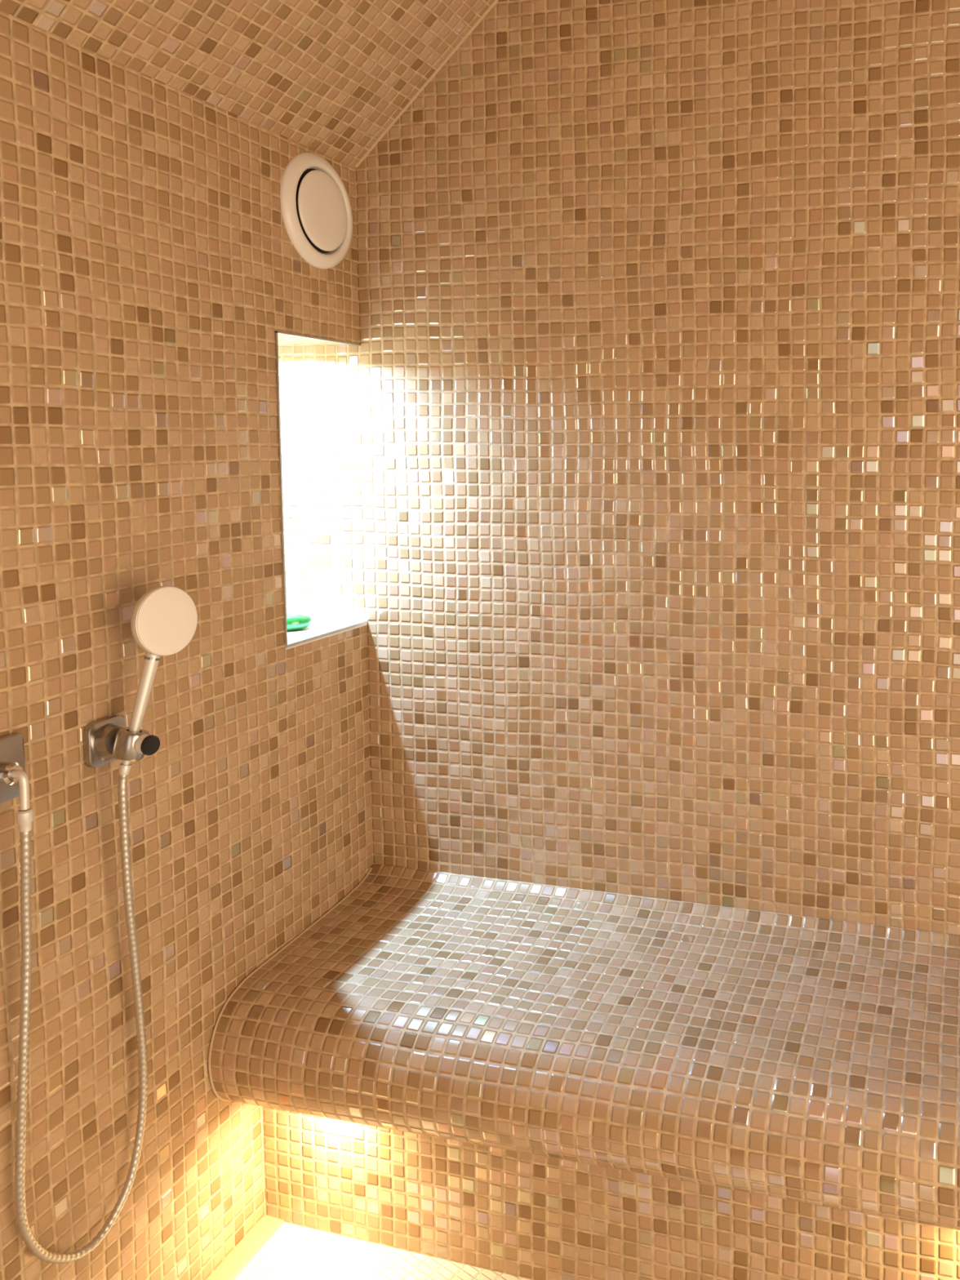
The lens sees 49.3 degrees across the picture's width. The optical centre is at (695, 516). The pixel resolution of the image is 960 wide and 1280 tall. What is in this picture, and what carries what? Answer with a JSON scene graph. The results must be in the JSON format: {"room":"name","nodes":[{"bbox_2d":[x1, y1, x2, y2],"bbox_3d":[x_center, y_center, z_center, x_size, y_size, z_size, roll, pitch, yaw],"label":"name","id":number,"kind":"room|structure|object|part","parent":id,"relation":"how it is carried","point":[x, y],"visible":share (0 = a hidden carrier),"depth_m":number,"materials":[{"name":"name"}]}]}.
{"room":"spa","nodes":[
{"label":"spa","id":0,"kind":"room"},
{"bbox_2d":[0,9,372,1279],"bbox_3d":[-1.183,0.336,0.649,0.312,2.112,2.900,1,4,15],"label":"wall","id":1,"kind":"structure","parent":0,"point":[151,268],"depth_m":1.47,"materials":[{"name":"tile"}]},
{"bbox_2d":[0,733,29,810],"bbox_3d":[-0.834,0.314,1.222,0.061,0.080,0.088,1,4,15],"label":"wall outlet","id":2,"kind":"object","parent":1,"relation":"attached to","point":[14,780],"visible":1,"depth_m":1.24,"materials":[{"name":"silver metal"}]},
{"bbox_3d":[-0.815,0.330,1.218,0.022,0.047,0.011,1,4,15],"label":"spout","id":3,"kind":"part","parent":2,"relation":"part of","materials":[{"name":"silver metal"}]},
{"bbox_2d":[14,763,147,1263],"bbox_3d":[-0.801,0.666,1.331,0.048,0.654,0.203,1,4,15],"label":"shower hose","id":4,"kind":"object","parent":2,"relation":"hanging from","point":[24,818],"visible":1,"depth_m":1.28,"materials":[{"name":"metal"}]},
{"bbox_2d":[82,715,159,768],"bbox_3d":[-0.774,0.311,1.381,0.093,0.062,0.062,1,4,15],"label":"holder","id":5,"kind":"object","parent":1,"relation":"attached to","point":[107,740],"visible":1,"depth_m":1.36,"materials":[{"name":"silver metal"}]},
{"bbox_3d":[-0.814,0.310,1.392,0.010,0.062,0.062,1,4,15],"label":"mounting plate","id":6,"kind":"part","parent":5,"relation":"part of","materials":[{"name":"silver metal"}]},
{"bbox_3d":[-0.799,0.311,1.385,0.031,0.051,0.052,2,5,28],"label":"arm","id":7,"kind":"part","parent":5,"relation":"part of","materials":[{"name":"silver metal"}]},
{"bbox_3d":[-0.745,0.308,1.366,0.013,0.026,0.026,2,5,21],"label":"knob","id":8,"kind":"part","parent":5,"relation":"part of","materials":[{"name":"silver metal"}]},
{"bbox_2d":[121,586,197,765],"bbox_3d":[-0.732,0.216,1.387,0.041,0.241,0.103,4,6,40],"label":"shower","id":9,"kind":"object","parent":5,"relation":"attached to","point":[164,620],"visible":0.99,"depth_m":1.37,"materials":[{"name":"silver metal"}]},
{"bbox_3d":[-0.755,0.247,1.380,0.059,0.181,0.020,-3,5,-36],"label":"handle","id":10,"kind":"part","parent":9,"relation":"part of","materials":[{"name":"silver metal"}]},
{"bbox_3d":[-0.723,0.143,1.382,0.006,0.093,0.093,2,5,24],"label":"spray plate","id":11,"kind":"part","parent":9,"relation":"part of","materials":[{"name":"white plastic"}]},
{"bbox_2d":[207,1214,284,1279],"bbox_3d":[-1.046,1.299,0.557,0.036,0.006,2.456,1,4,15],"label":"baseboard","id":12,"kind":"structure","parent":1,"relation":"attached to","point":[260,1234],"depth_m":1.67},
{"bbox_2d":[280,151,352,269],"bbox_3d":[-0.677,-0.552,1.825,0.018,0.202,0.202,1,4,15],"label":"air vent","id":13,"kind":"object","parent":1,"relation":"in","point":[316,209],"visible":1,"depth_m":1.80,"materials":[{"name":"white plastic"}]},
{"bbox_2d":[275,330,368,648],"bbox_3d":[-0.688,-0.052,1.863,0.012,0.549,0.247,1,4,15],"label":"trim","id":14,"kind":"structure","parent":1,"relation":"attached to","point":[277,332],"depth_m":1.75,"materials":[{"name":"metal"}]},
{"bbox_2d":[284,617,367,649],"bbox_3d":[-0.817,0.218,1.919,0.276,0.009,0.246,1,4,15],"label":"windowsill","id":15,"kind":"structure","parent":1,"relation":"attached to","point":[318,626],"depth_m":1.91,"materials":[{"name":"white stone"}]},
{"bbox_2d":[286,613,311,631],"bbox_3d":[-0.776,0.200,1.906,0.095,0.029,0.062,-1,4,-13],"label":"soap bar","id":16,"kind":"object","parent":15,"relation":"on","point":[295,621],"visible":0.46,"depth_m":1.89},
{"bbox_2d":[0,0,494,167],"bbox_3d":[0.137,-0.956,0.245,2.400,0.820,2.800,1,4,15],"label":"ceiling","id":17,"kind":"structure","parent":0,"point":[329,77],"depth_m":1.61,"materials":[{"name":"tile"}]},
{"bbox_2d":[233,1222,529,1279],"bbox_3d":[0.140,1.361,0.417,2.400,0.100,2.800,1,4,15],"label":"floor","id":18,"kind":"structure","parent":0,"point":[294,1251],"depth_m":1.65,"materials":[{"name":"beige tile"}]},
{"bbox_2d":[208,862,959,1279],"bbox_3d":[0.445,0.983,1.518,2.399,0.489,0.466,1,4,15],"label":"tiled bench","id":19,"kind":"object","parent":18,"relation":"on","point":[531,1081],"visible":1,"depth_m":1.57,"materials":[{"name":"brown tile"}]},
{"bbox_2d":[278,0,959,935],"bbox_3d":[0.385,-0.084,1.749,2.875,2.782,0.100,1,4,15],"label":"wall","id":20,"kind":"structure","parent":0,"point":[632,475],"depth_m":1.82,"materials":[{"name":"brown tile"}]},
{"bbox_2d":[354,0,498,167],"bbox_3d":[-0.274,-1.021,1.806,0.789,0.723,0.006,1,4,15],"label":"trim","id":21,"kind":"structure","parent":20,"relation":"attached to","point":[495,2],"depth_m":1.88,"materials":[{"name":"tile"}]}
]}

